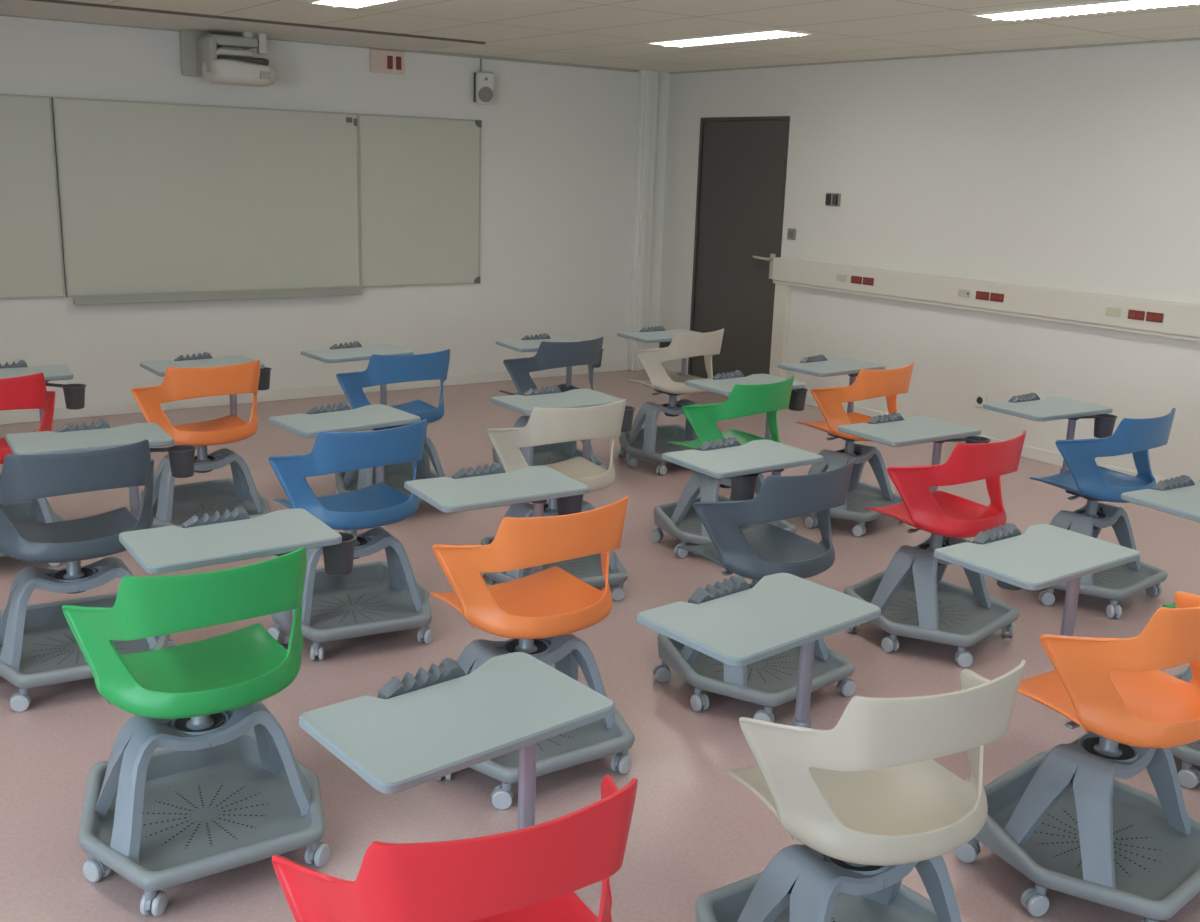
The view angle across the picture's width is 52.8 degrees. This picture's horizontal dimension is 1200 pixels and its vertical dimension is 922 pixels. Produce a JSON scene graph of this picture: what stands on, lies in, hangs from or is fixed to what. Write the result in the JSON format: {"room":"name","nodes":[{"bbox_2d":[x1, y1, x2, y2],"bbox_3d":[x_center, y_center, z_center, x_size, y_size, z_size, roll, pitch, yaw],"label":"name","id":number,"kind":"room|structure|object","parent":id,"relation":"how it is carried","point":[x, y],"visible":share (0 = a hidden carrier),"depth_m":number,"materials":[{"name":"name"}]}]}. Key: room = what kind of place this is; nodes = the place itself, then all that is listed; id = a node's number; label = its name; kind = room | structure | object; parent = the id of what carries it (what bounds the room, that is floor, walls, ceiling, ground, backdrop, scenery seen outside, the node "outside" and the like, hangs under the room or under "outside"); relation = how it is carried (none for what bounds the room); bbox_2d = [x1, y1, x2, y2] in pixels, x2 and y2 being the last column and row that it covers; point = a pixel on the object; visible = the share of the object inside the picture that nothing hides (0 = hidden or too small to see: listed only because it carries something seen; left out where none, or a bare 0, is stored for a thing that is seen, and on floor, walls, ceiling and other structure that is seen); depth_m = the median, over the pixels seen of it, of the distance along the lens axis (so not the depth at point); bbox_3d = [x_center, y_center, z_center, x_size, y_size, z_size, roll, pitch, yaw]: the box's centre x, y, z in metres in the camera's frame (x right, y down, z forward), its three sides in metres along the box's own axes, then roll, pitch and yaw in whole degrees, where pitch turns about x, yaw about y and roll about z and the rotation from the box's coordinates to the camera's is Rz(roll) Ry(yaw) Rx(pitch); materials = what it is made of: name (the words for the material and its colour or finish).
{"room":"classroom","nodes":[
{"label":"classroom","id":0,"kind":"room"},
{"bbox_2d":[0,16,668,412],"bbox_3d":[-3.008,-1.548,7.891,8.900,2.463,0.150,-8,17,-35],"label":"wall","id":1,"kind":"structure","parent":0,"point":[558,143],"depth_m":8.90,"materials":[{"name":"paint"}]},
{"bbox_2d":[0,94,65,298],"bbox_3d":[-3.767,-1.572,7.210,0.995,1.215,0.032,-8,17,-35],"label":"whiteboard","id":2,"kind":"object","parent":1,"relation":"attached to","point":[31,253],"visible":1,"depth_m":7.39,"materials":[{"name":"ceramic"}]},
{"bbox_2d":[51,97,361,304],"bbox_3d":[-2.524,-1.712,8.045,2.000,1.260,0.100,-8,17,-35],"label":"whiteboard","id":3,"kind":"object","parent":1,"relation":"attached to","point":[159,202],"visible":1,"depth_m":7.99,"materials":[{"name":"ceramic"}]},
{"bbox_2d":[179,30,276,86],"bbox_3d":[-2.360,-2.580,7.724,0.518,0.329,0.428,-8,17,-35],"label":"projector","id":4,"kind":"object","parent":1,"relation":"attached to","point":[220,59],"visible":1,"depth_m":7.65,"materials":[{"name":"grey plastic"}]},
{"bbox_2d":[260,71,269,78],"bbox_3d":[-2.129,-2.450,7.672,0.065,0.045,0.023,-8,17,-35],"label":"vent grille","id":5,"kind":"object","parent":4,"relation":"attached to","point":[263,74],"depth_m":7.66,"materials":[{"name":"grey plastic"}]},
{"bbox_2d":[0,0,474,50],"bbox_3d":[-2.789,-2.604,7.080,4.270,0.012,0.926,-8,17,-35],"label":"trim","id":6,"kind":"structure","parent":1,"relation":"attached to","point":[26,8],"depth_m":7.36,"materials":[{"name":"white"}]},
{"bbox_2d":[29,0,484,43],"bbox_3d":[-2.766,-2.599,7.066,4.290,0.014,0.925,-8,17,-35],"label":"trim","id":7,"kind":"structure","parent":1,"relation":"attached to","point":[50,1],"depth_m":7.03,"materials":[{"name":"grey"}]},
{"bbox_2d":[0,361,627,424],"bbox_3d":[-3.121,-0.354,8.025,8.300,0.075,0.014,-8,17,-35],"label":"baseboard","id":8,"kind":"structure","parent":1,"relation":"attached to","point":[310,392],"depth_m":8.60,"materials":[{"name":"white"}]},
{"bbox_2d":[0,14,638,71],"bbox_3d":[-2.242,-2.810,8.012,6.270,0.020,0.014,-8,17,-35],"label":"trim","id":9,"kind":"structure","parent":1,"relation":"attached to","point":[424,52],"depth_m":8.75,"materials":[{"name":"grey"}]},
{"bbox_2d":[370,49,403,74],"bbox_3d":[-1.511,-2.820,8.537,0.256,0.155,0.029,-8,17,-35],"label":"wall socket","id":10,"kind":"object","parent":1,"relation":"attached to","point":[381,61],"visible":1,"depth_m":8.53,"materials":[{"name":"beige plastic"}]},
{"bbox_2d":[387,56,392,68],"bbox_3d":[-1.485,-2.819,8.543,0.042,0.090,0.008,-8,17,-35],"label":"outlet","id":11,"kind":"object","parent":10,"relation":"attached to","point":[389,58],"depth_m":8.54,"materials":[{"name":"red plastic"}]},
{"bbox_2d":[396,56,400,69],"bbox_3d":[-1.430,-2.827,8.582,0.042,0.090,0.008,-8,17,-35],"label":"outlet","id":12,"kind":"object","parent":10,"relation":"attached to","point":[398,58],"depth_m":8.58,"materials":[{"name":"red plastic"}]},
{"bbox_2d":[358,114,481,286],"bbox_3d":[-1.320,-1.910,8.922,0.995,1.215,0.032,-8,17,-35],"label":"whiteboard","id":13,"kind":"object","parent":1,"relation":"attached to","point":[420,177],"visible":1,"depth_m":8.90,"materials":[{"name":"ceramic"}]},
{"bbox_2d":[474,71,494,104],"bbox_3d":[-0.857,-2.768,8.965,0.141,0.237,0.148,-3,15,-20],"label":"wall speaker","id":14,"kind":"object","parent":1,"relation":"attached to","point":[483,81],"visible":1,"depth_m":8.91,"materials":[{"name":"grey plastic"}]},
{"bbox_2d":[478,77,492,101],"bbox_3d":[-0.842,-2.740,8.913,0.110,0.176,0.027,-1,14,-14],"label":"grille","id":15,"kind":"object","parent":14,"relation":"attached to","point":[485,84],"depth_m":8.91,"materials":[{"name":"grey"}]},
{"bbox_2d":[628,70,658,370],"bbox_3d":[0.359,-1.981,10.116,0.165,2.463,0.070,-8,17,-35],"label":"trim","id":16,"kind":"structure","parent":1,"relation":"attached to","point":[642,73],"depth_m":10.05,"materials":[{"name":"paint"}]},
{"bbox_2d":[0,369,1199,921],"bbox_3d":[0.010,0.813,4.046,8.900,0.100,10.700,-8,17,-35],"label":"floor","id":17,"kind":"structure","parent":0,"point":[696,830],"depth_m":3.97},
{"bbox_2d":[0,360,85,565],"bbox_3d":[-2.546,-0.009,5.146,0.717,0.811,0.738,-6,16,-30],"label":"chair","id":18,"kind":"object","parent":17,"relation":"on","point":[22,386],"visible":0.51,"depth_m":5.18,"materials":[{"name":"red plastic"}]},
{"bbox_2d":[0,360,27,368],"bbox_3d":[-2.651,-0.424,5.389,0.173,0.044,0.041,-6,16,-31],"label":"tray","id":19,"kind":"object","parent":18,"relation":"on","point":[21,364],"depth_m":5.39,"materials":[{"name":"grey plastic"}]},
{"bbox_2d":[0,500,65,565],"bbox_3d":[-2.565,0.326,5.118,0.594,0.172,0.537,-8,17,-35],"label":"tray","id":20,"kind":"object","parent":18,"relation":"on","point":[27,512],"depth_m":5.34,"materials":[{"name":"grey plastic"}]},
{"bbox_2d":[0,419,195,711],"bbox_3d":[-1.701,0.287,4.047,0.786,0.811,0.719,-8,17,-35],"label":"chair","id":21,"kind":"object","parent":17,"relation":"on","point":[39,647],"visible":0.88,"depth_m":3.91,"materials":[{"name":"grey plastic"}]},
{"bbox_2d":[56,419,110,431],"bbox_3d":[-1.821,-0.119,4.257,0.173,0.044,0.041,-7,16,-33],"label":"tray","id":22,"kind":"object","parent":21,"relation":"on","point":[102,424],"depth_m":4.25,"materials":[{"name":"grey plastic"}]},
{"bbox_2d":[0,593,175,711],"bbox_3d":[-1.732,0.620,4.027,0.615,0.172,0.562,-8,17,-35],"label":"tray","id":23,"kind":"object","parent":21,"relation":"on","point":[48,652],"depth_m":3.98,"materials":[{"name":"grey plastic"}]},
{"bbox_2d":[132,352,271,527],"bbox_3d":[-1.802,-0.092,5.584,0.741,0.808,0.682,-8,17,-35],"label":"chair","id":24,"kind":"object","parent":17,"relation":"on","point":[203,375],"visible":0.78,"depth_m":5.47,"materials":[{"name":"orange plastic"}]},
{"bbox_2d":[174,352,211,360],"bbox_3d":[-1.943,-0.493,5.768,0.173,0.044,0.041,-9,17,-37],"label":"tray","id":25,"kind":"object","parent":24,"relation":"on","point":[205,356],"depth_m":5.76,"materials":[{"name":"grey plastic"}]},
{"bbox_2d":[140,478,269,527],"bbox_3d":[-1.819,0.240,5.568,0.622,0.172,0.534,-8,17,-35],"label":"tray","id":26,"kind":"object","parent":24,"relation":"on","point":[198,499],"depth_m":5.70,"materials":[{"name":"grey plastic"}]},
{"bbox_2d":[62,506,356,916],"bbox_3d":[-0.924,0.557,3.050,0.799,0.811,0.638,-8,17,-35],"label":"chair","id":27,"kind":"object","parent":17,"relation":"on","point":[220,792],"visible":1,"depth_m":2.94,"materials":[{"name":"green plastic"}]},
{"bbox_2d":[78,728,329,916],"bbox_3d":[-0.990,0.888,3.030,0.594,0.172,0.543,-8,17,-35],"label":"tray","id":28,"kind":"object","parent":27,"relation":"on","point":[209,811],"depth_m":2.99,"materials":[{"name":"grey plastic"}]},
{"bbox_2d":[182,506,249,527],"bbox_3d":[-1.031,0.155,3.241,0.173,0.044,0.041,-8,17,-35],"label":"tray","id":29,"kind":"object","parent":27,"relation":"on","point":[239,514],"depth_m":3.23,"materials":[{"name":"grey plastic"}]},
{"bbox_2d":[268,401,433,659],"bbox_3d":[-0.925,0.203,4.496,0.604,0.811,0.874,-1,14,-11],"label":"chair","id":30,"kind":"object","parent":17,"relation":"on","point":[380,596],"visible":0.85,"depth_m":4.36,"materials":[{"name":"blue plastic"}]},
{"bbox_2d":[307,401,350,414],"bbox_3d":[-1.054,-0.200,4.691,0.173,0.044,0.041,-10,18,-41],"label":"tray","id":31,"kind":"object","parent":30,"relation":"on","point":[342,406],"depth_m":4.68,"materials":[{"name":"grey plastic"}]},
{"bbox_2d":[268,560,433,659],"bbox_3d":[-0.914,0.544,4.449,0.595,0.172,0.577,-8,17,-35],"label":"tray","id":32,"kind":"object","parent":30,"relation":"on","point":[376,597],"depth_m":4.43,"materials":[{"name":"grey plastic"}]},
{"bbox_2d":[301,341,449,502],"bbox_3d":[-1.091,-0.193,6.091,0.617,0.811,0.800,-8,17,-35],"label":"chair","id":33,"kind":"object","parent":17,"relation":"on","point":[388,364],"visible":0.49,"depth_m":5.93,"materials":[{"name":"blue plastic"}]},
{"bbox_2d":[329,341,361,348],"bbox_3d":[-1.320,-0.595,6.266,0.173,0.044,0.041,-10,18,-39],"label":"tray","id":34,"kind":"object","parent":33,"relation":"on","point":[356,344],"depth_m":6.26,"materials":[{"name":"grey plastic"}]},
{"bbox_2d":[335,462,446,502],"bbox_3d":[-1.032,0.143,6.070,0.602,0.172,0.537,-8,17,-35],"label":"tray","id":35,"kind":"object","parent":33,"relation":"on","point":[395,475],"depth_m":6.20,"materials":[{"name":"grey plastic"}]},
{"bbox_2d":[272,652,637,921],"bbox_3d":[-0.239,0.821,2.062,0.718,0.811,0.721,-8,17,-35],"label":"chair","id":36,"kind":"object","parent":17,"relation":"on","point":[425,727],"visible":1,"depth_m":1.96,"materials":[{"name":"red plastic"}]},
{"bbox_2d":[377,658,464,698],"bbox_3d":[-0.337,0.413,2.281,0.173,0.044,0.041,-10,18,-40],"label":"tray","id":37,"kind":"object","parent":36,"relation":"on","point":[449,671],"depth_m":2.27,"materials":[{"name":"grey plastic"}]},
{"bbox_2d":[404,462,634,809],"bbox_3d":[-0.241,0.448,3.588,0.585,0.811,0.858,-3,14,-18],"label":"chair","id":38,"kind":"object","parent":17,"relation":"on","point":[540,610],"visible":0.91,"depth_m":3.43,"materials":[{"name":"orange plastic"}]},
{"bbox_2d":[452,462,505,478],"bbox_3d":[-0.384,0.035,3.818,0.173,0.044,0.041,-7,16,-32],"label":"tray","id":39,"kind":"object","parent":38,"relation":"on","point":[495,469],"depth_m":3.81,"materials":[{"name":"grey plastic"}]},
{"bbox_2d":[436,665,634,809],"bbox_3d":[-0.215,0.786,3.555,0.614,0.172,0.540,-8,17,-35],"label":"tray","id":40,"kind":"object","parent":38,"relation":"on","point":[610,735],"depth_m":3.41,"materials":[{"name":"grey plastic"}]},
{"bbox_2d":[492,333,606,469],"bbox_3d":[-0.242,-0.301,6.646,0.715,0.809,0.615,-8,17,-35],"label":"chair","id":41,"kind":"object","parent":17,"relation":"on","point":[567,352],"visible":0.38,"depth_m":6.45,"materials":[{"name":"grey plastic"}]},
{"bbox_2d":[521,333,550,339],"bbox_3d":[-0.361,-0.693,6.798,0.173,0.044,0.041,-7,16,-32],"label":"tray","id":42,"kind":"object","parent":41,"relation":"on","point":[545,336],"depth_m":6.79,"materials":[{"name":"grey plastic"}]},
{"bbox_2d":[492,442,606,469],"bbox_3d":[-0.280,0.024,6.657,0.594,0.172,0.540,-8,17,-35],"label":"tray","id":43,"kind":"object","parent":41,"relation":"on","point":[546,454],"depth_m":6.83,"materials":[{"name":"grey plastic"}]},
{"bbox_2d":[481,385,634,600],"bbox_3d":[-0.137,0.109,4.986,0.808,0.811,0.684,-8,17,-35],"label":"chair","id":44,"kind":"object","parent":17,"relation":"on","point":[556,416],"visible":0.64,"depth_m":4.82,"materials":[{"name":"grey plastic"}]},
{"bbox_2d":[523,385,560,395],"bbox_3d":[-0.249,-0.298,5.197,0.173,0.044,0.041,-8,17,-35],"label":"tray","id":45,"kind":"object","parent":44,"relation":"on","point":[554,389],"depth_m":5.19,"materials":[{"name":"grey plastic"}]},
{"bbox_2d":[481,536,627,600],"bbox_3d":[-0.197,0.440,4.970,0.614,0.172,0.585,-8,17,-35],"label":"tray","id":46,"kind":"object","parent":44,"relation":"on","point":[588,569],"depth_m":4.90,"materials":[{"name":"grey plastic"}]},
{"bbox_2d":[617,326,723,475],"bbox_3d":[0.422,-0.393,7.109,0.619,0.809,0.649,-8,17,-35],"label":"chair","id":47,"kind":"object","parent":17,"relation":"on","point":[650,441],"visible":0.85,"depth_m":6.98,"materials":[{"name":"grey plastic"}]},
{"bbox_2d":[639,326,664,331],"bbox_3d":[0.315,-0.791,7.289,0.173,0.044,0.041,-8,17,-34],"label":"tray","id":48,"kind":"object","parent":47,"relation":"on","point":[660,328],"depth_m":7.28,"materials":[{"name":"grey plastic"}]},
{"bbox_2d":[617,424,697,475],"bbox_3d":[0.425,-0.073,7.151,0.601,0.172,0.577,-8,17,-35],"label":"tray","id":49,"kind":"object","parent":47,"relation":"on","point":[633,442],"depth_m":7.17,"materials":[{"name":"grey plastic"}]},
{"bbox_2d":[650,370,807,557],"bbox_3d":[0.673,-0.011,5.583,0.831,0.808,0.575,-8,17,-35],"label":"chair","id":50,"kind":"object","parent":17,"relation":"on","point":[753,394],"visible":0.55,"depth_m":5.45,"materials":[{"name":"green plastic"}]},
{"bbox_2d":[650,494,796,557],"bbox_3d":[0.570,0.312,5.595,0.604,0.172,0.577,-8,17,-35],"label":"tray","id":51,"kind":"object","parent":50,"relation":"on","point":[685,525],"depth_m":5.56,"materials":[{"name":"grey plastic"}]},
{"bbox_2d":[712,370,743,379],"bbox_3d":[0.608,-0.403,5.742,0.173,0.044,0.041,-8,17,-35],"label":"tray","id":52,"kind":"object","parent":50,"relation":"on","point":[737,374],"depth_m":5.73,"materials":[{"name":"grey plastic"}]},
{"bbox_2d":[653,436,855,721],"bbox_3d":[0.529,0.355,4.071,0.683,0.811,0.704,-8,17,-35],"label":"chair","id":53,"kind":"object","parent":17,"relation":"on","point":[770,682],"visible":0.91,"depth_m":3.94,"materials":[{"name":"grey plastic"}]},
{"bbox_2d":[698,436,740,450],"bbox_3d":[0.423,-0.056,4.302,0.173,0.044,0.041,-8,17,-35],"label":"tray","id":54,"kind":"object","parent":53,"relation":"on","point":[729,443],"depth_m":4.29,"materials":[{"name":"grey plastic"}]},
{"bbox_2d":[653,633,855,721],"bbox_3d":[0.522,0.683,4.072,0.598,0.172,0.577,-8,17,-35],"label":"tray","id":55,"kind":"object","parent":53,"relation":"on","point":[770,682],"depth_m":3.97,"materials":[{"name":"grey plastic"}]},
{"bbox_2d":[637,573,1025,921],"bbox_3d":[0.451,0.717,2.578,0.611,0.808,0.829,-8,17,-35],"label":"chair","id":56,"kind":"object","parent":17,"relation":"on","point":[867,798],"visible":1,"depth_m":2.43,"materials":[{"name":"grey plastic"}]},
{"bbox_2d":[688,574,749,603],"bbox_3d":[0.278,0.302,2.816,0.173,0.044,0.041,-10,18,-40],"label":"tray","id":57,"kind":"object","parent":56,"relation":"on","point":[735,586],"depth_m":2.80,"materials":[{"name":"grey plastic"}]},
{"bbox_2d":[695,872,938,921],"bbox_3d":[0.518,1.058,2.540,0.600,0.172,0.550,-8,17,-35],"label":"tray","id":58,"kind":"object","parent":56,"relation":"on","point":[897,902],"depth_m":2.70,"materials":[{"name":"grey plastic"}]},
{"bbox_2d":[778,354,913,536],"bbox_3d":[1.276,-0.125,6.130,0.773,0.811,0.735,-8,17,-35],"label":"chair","id":59,"kind":"object","parent":17,"relation":"on","point":[872,380],"visible":0.76,"depth_m":5.97,"materials":[{"name":"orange plastic"}]},
{"bbox_2d":[800,354,826,362],"bbox_3d":[1.117,-0.530,6.330,0.173,0.044,0.041,-9,17,-37],"label":"tray","id":60,"kind":"object","parent":59,"relation":"on","point":[820,358],"depth_m":6.32,"materials":[{"name":"grey plastic"}]},
{"bbox_2d":[805,481,902,536],"bbox_3d":[1.242,0.209,6.106,0.587,0.172,0.587,-8,17,-35],"label":"tray","id":61,"kind":"object","parent":59,"relation":"on","point":[860,495],"depth_m":6.09,"materials":[{"name":"grey plastic"}]},
{"bbox_2d":[838,412,1025,667],"bbox_3d":[1.291,0.245,4.619,0.757,0.811,0.776,-8,17,-35],"label":"chair","id":62,"kind":"object","parent":17,"relation":"on","point":[914,601],"visible":0.96,"depth_m":4.47,"materials":[{"name":"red plastic"}]},
{"bbox_2d":[867,412,903,423],"bbox_3d":[1.146,-0.166,4.848,0.173,0.044,0.041,-7,16,-33],"label":"tray","id":63,"kind":"object","parent":62,"relation":"on","point":[895,417],"depth_m":4.84,"materials":[{"name":"grey plastic"}]},
{"bbox_2d":[844,570,1019,667],"bbox_3d":[1.257,0.579,4.597,0.583,0.172,0.600,-8,17,-35],"label":"tray","id":64,"kind":"object","parent":62,"relation":"on","point":[963,617],"depth_m":4.55,"materials":[{"name":"grey plastic"}]},
{"bbox_2d":[933,522,1199,921],"bbox_3d":[1.222,0.622,3.070,0.675,0.808,0.791,-8,17,-35],"label":"chair","id":65,"kind":"object","parent":17,"relation":"on","point":[1061,817],"visible":0.97,"depth_m":2.95,"materials":[{"name":"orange plastic"}]},
{"bbox_2d":[972,522,1020,543],"bbox_3d":[1.092,0.204,3.327,0.173,0.044,0.041,-8,17,-36],"label":"tray","id":66,"kind":"object","parent":65,"relation":"on","point":[1009,531],"depth_m":3.31,"materials":[{"name":"grey plastic"}]},
{"bbox_2d":[955,751,1199,921],"bbox_3d":[1.245,0.960,3.040,0.604,0.172,0.577,-8,17,-35],"label":"tray","id":67,"kind":"object","parent":65,"relation":"on","point":[1151,871],"depth_m":2.98,"materials":[{"name":"grey plastic"}]},
{"bbox_2d":[983,393,1175,618],"bbox_3d":[2.051,0.135,5.174,0.723,0.808,0.789,-8,17,-35],"label":"chair","id":68,"kind":"object","parent":17,"relation":"on","point":[1080,475],"visible":0.88,"depth_m":5.00,"materials":[{"name":"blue plastic"}]},
{"bbox_2d":[1008,393,1039,402],"bbox_3d":[1.896,-0.277,5.403,0.173,0.044,0.041,-7,16,-31],"label":"tray","id":69,"kind":"object","parent":68,"relation":"on","point":[1032,397],"depth_m":5.39,"materials":[{"name":"grey plastic"}]},
{"bbox_2d":[1039,561,1167,618],"bbox_3d":[2.054,0.474,5.132,0.605,0.172,0.579,-8,17,-35],"label":"tray","id":70,"kind":"object","parent":68,"relation":"on","point":[1123,581],"depth_m":4.97,"materials":[{"name":"grey plastic"}]},
{"bbox_2d":[1121,475,1199,788],"bbox_3d":[1.976,0.488,3.720,0.826,0.808,0.733,-8,17,-35],"label":"chair","id":71,"kind":"object","parent":17,"relation":"on","point":[1179,496],"visible":0.39,"depth_m":3.74,"materials":[{"name":"grey plastic"}]},
{"bbox_2d":[1153,475,1194,490],"bbox_3d":[1.877,0.077,3.954,0.173,0.044,0.041,-7,16,-31],"label":"tray","id":72,"kind":"object","parent":71,"relation":"on","point":[1182,482],"depth_m":3.94,"materials":[{"name":"grey plastic"}]},
{"bbox_2d":[1171,671,1199,788],"bbox_3d":[1.928,0.832,3.652,0.594,0.172,0.537,-8,17,-35],"label":"tray","id":73,"kind":"object","parent":71,"relation":"on","point":[1189,776],"depth_m":3.49,"materials":[{"name":"grey plastic"}]},
{"bbox_2d":[63,0,1199,72],"bbox_3d":[0.091,-1.675,3.437,8.900,0.100,10.700,-8,17,-35],"label":"ceiling","id":74,"kind":"structure","parent":0,"point":[604,33],"depth_m":6.57,"materials":[{"name":"tile"}]},
{"bbox_2d":[308,0,396,7],"bbox_3d":[-1.032,-2.215,5.743,0.264,0.019,1.184,-8,17,-35],"label":"recessed light","id":75,"kind":"object","parent":74,"relation":"in","point":[337,3],"visible":1,"depth_m":6.05,"materials":[{"name":"white plastic"}]},
{"bbox_2d":[646,29,810,46],"bbox_3d":[0.740,-2.512,7.198,0.264,0.019,1.184,-8,17,-35],"label":"recessed light","id":76,"kind":"object","parent":74,"relation":"in","point":[773,33],"visible":1,"depth_m":7.10,"materials":[{"name":"white plastic"}]},
{"bbox_2d":[973,0,1199,20],"bbox_3d":[2.236,-2.022,5.394,0.264,0.019,1.184,-8,17,-35],"label":"recessed light","id":77,"kind":"object","parent":74,"relation":"in","point":[1112,5],"visible":1,"depth_m":5.43,"materials":[{"name":"white plastic"}]},
{"bbox_2d":[983,0,1145,15],"bbox_3d":[2.236,-2.030,5.392,0.238,0.003,1.158,-8,17,-35],"label":"diffuser","id":78,"kind":"object","parent":77,"relation":"attached to","point":[1112,5],"depth_m":5.45,"materials":[{"name":"white plastic"}]},
{"bbox_2d":[658,40,1199,484],"bbox_3d":[3.612,-0.924,6.234,0.150,2.463,10.400,-8,17,-35],"label":"wall","id":79,"kind":"structure","parent":0,"point":[1073,169],"depth_m":7.63,"materials":[{"name":"paint"}]},
{"bbox_2d":[688,116,789,378],"bbox_3d":[1.093,-1.643,9.595,0.161,2.100,1.025,-8,17,-35],"label":"door","id":80,"kind":"structure","parent":79,"relation":"in","point":[742,161],"depth_m":9.56,"materials":[{"name":"paint"}]},
{"bbox_2d":[769,283,791,378],"bbox_3d":[1.378,-0.917,9.252,0.050,0.872,0.138,-8,17,-35],"label":"trim","id":81,"kind":"structure","parent":79,"relation":"attached to","point":[782,298],"depth_m":9.20,"materials":[{"name":"beige plastic"}]},
{"bbox_2d":[787,228,795,239],"bbox_3d":[1.433,-1.699,9.046,0.017,0.083,0.084,-8,17,-35],"label":"light switch","id":82,"kind":"object","parent":79,"relation":"attached to","point":[791,234],"visible":1,"depth_m":9.04,"materials":[{"name":"grey plastic"}]},
{"bbox_2d":[825,193,840,205],"bbox_3d":[1.671,-1.876,8.665,0.024,0.092,0.130,-8,17,-35],"label":"light switch","id":83,"kind":"object","parent":79,"relation":"attached to","point":[832,199],"visible":1,"depth_m":8.65,"materials":[{"name":"grey plastic"}]},
{"bbox_2d":[668,37,1199,73],"bbox_3d":[2.744,-2.412,7.037,0.014,0.012,7.500,-8,17,-35],"label":"trim","id":84,"kind":"structure","parent":79,"relation":"attached to","point":[1198,38],"depth_m":7.64,"materials":[{"name":"beige"}]},
{"bbox_2d":[974,393,986,407],"bbox_3d":[2.465,-0.391,7.832,0.015,0.085,0.090,-8,17,-35],"label":"wall socket","id":85,"kind":"object","parent":79,"relation":"attached to","point":[979,399],"visible":0.87,"depth_m":7.83,"materials":[{"name":"white plastic"}]},
{"bbox_2d":[772,257,1199,341],"bbox_3d":[3.412,-0.695,6.379,0.061,0.193,7.164,-8,17,-35],"label":"cable trunking","id":86,"kind":"object","parent":79,"relation":"attached to","point":[1180,320],"depth_m":7.53,"materials":[{"name":"beige plastic"}]},
{"bbox_2d":[836,274,873,285],"bbox_3d":[1.795,-1.278,8.510,0.010,0.052,0.350,-8,17,-35],"label":"socket group","id":87,"kind":"object","parent":86,"relation":"attached to","point":[854,279],"visible":1,"depth_m":8.48,"materials":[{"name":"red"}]},
{"bbox_2d":[851,276,861,283],"bbox_3d":[1.804,-1.275,8.499,0.008,0.052,0.100,-8,17,-35],"label":"outlet","id":88,"kind":"object","parent":87,"relation":"attached to","point":[854,279],"depth_m":8.49,"materials":[{"name":"red"}]},
{"bbox_2d":[862,277,873,285],"bbox_3d":[1.868,-1.252,8.413,0.008,0.052,0.100,-8,17,-35],"label":"outlet","id":89,"kind":"object","parent":87,"relation":"attached to","point":[866,281],"depth_m":8.41,"materials":[{"name":"red"}]},
{"bbox_2d":[958,289,1003,301],"bbox_3d":[2.415,-1.052,7.668,0.010,0.052,0.350,-8,17,-35],"label":"socket group","id":90,"kind":"object","parent":86,"relation":"attached to","point":[981,295],"visible":1,"depth_m":7.64,"materials":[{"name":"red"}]},
{"bbox_2d":[975,291,988,299],"bbox_3d":[2.425,-1.048,7.657,0.008,0.052,0.100,-8,17,-35],"label":"outlet","id":91,"kind":"object","parent":90,"relation":"attached to","point":[981,295],"depth_m":7.65,"materials":[{"name":"red"}]},
{"bbox_2d":[990,293,1003,301],"bbox_3d":[2.489,-1.025,7.571,0.008,0.052,0.100,-8,17,-35],"label":"outlet","id":92,"kind":"object","parent":90,"relation":"attached to","point":[996,297],"depth_m":7.57,"materials":[{"name":"red"}]},
{"bbox_2d":[1105,307,1163,322],"bbox_3d":[3.024,-0.829,6.842,0.010,0.052,0.350,-8,17,-35],"label":"socket group","id":93,"kind":"object","parent":86,"relation":"attached to","point":[1132,314],"visible":1,"depth_m":6.82,"materials":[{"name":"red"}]},
{"bbox_2d":[1128,309,1144,319],"bbox_3d":[3.034,-0.826,6.831,0.008,0.052,0.100,-8,17,-35],"label":"outlet","id":94,"kind":"object","parent":93,"relation":"attached to","point":[1132,314],"depth_m":6.83,"materials":[{"name":"red"}]},
{"bbox_2d":[1146,312,1163,322],"bbox_3d":[3.098,-0.803,6.745,0.008,0.052,0.100,-8,17,-35],"label":"outlet","id":95,"kind":"object","parent":93,"relation":"attached to","point":[1150,316],"depth_m":6.74,"materials":[{"name":"red"}]},
{"bbox_2d":[805,394,1169,483],"bbox_3d":[3.977,0.416,5.833,0.014,0.075,8.780,-8,17,-35],"label":"baseboard","id":96,"kind":"structure","parent":79,"relation":"attached to","point":[1028,452],"depth_m":7.54,"materials":[{"name":"white"}]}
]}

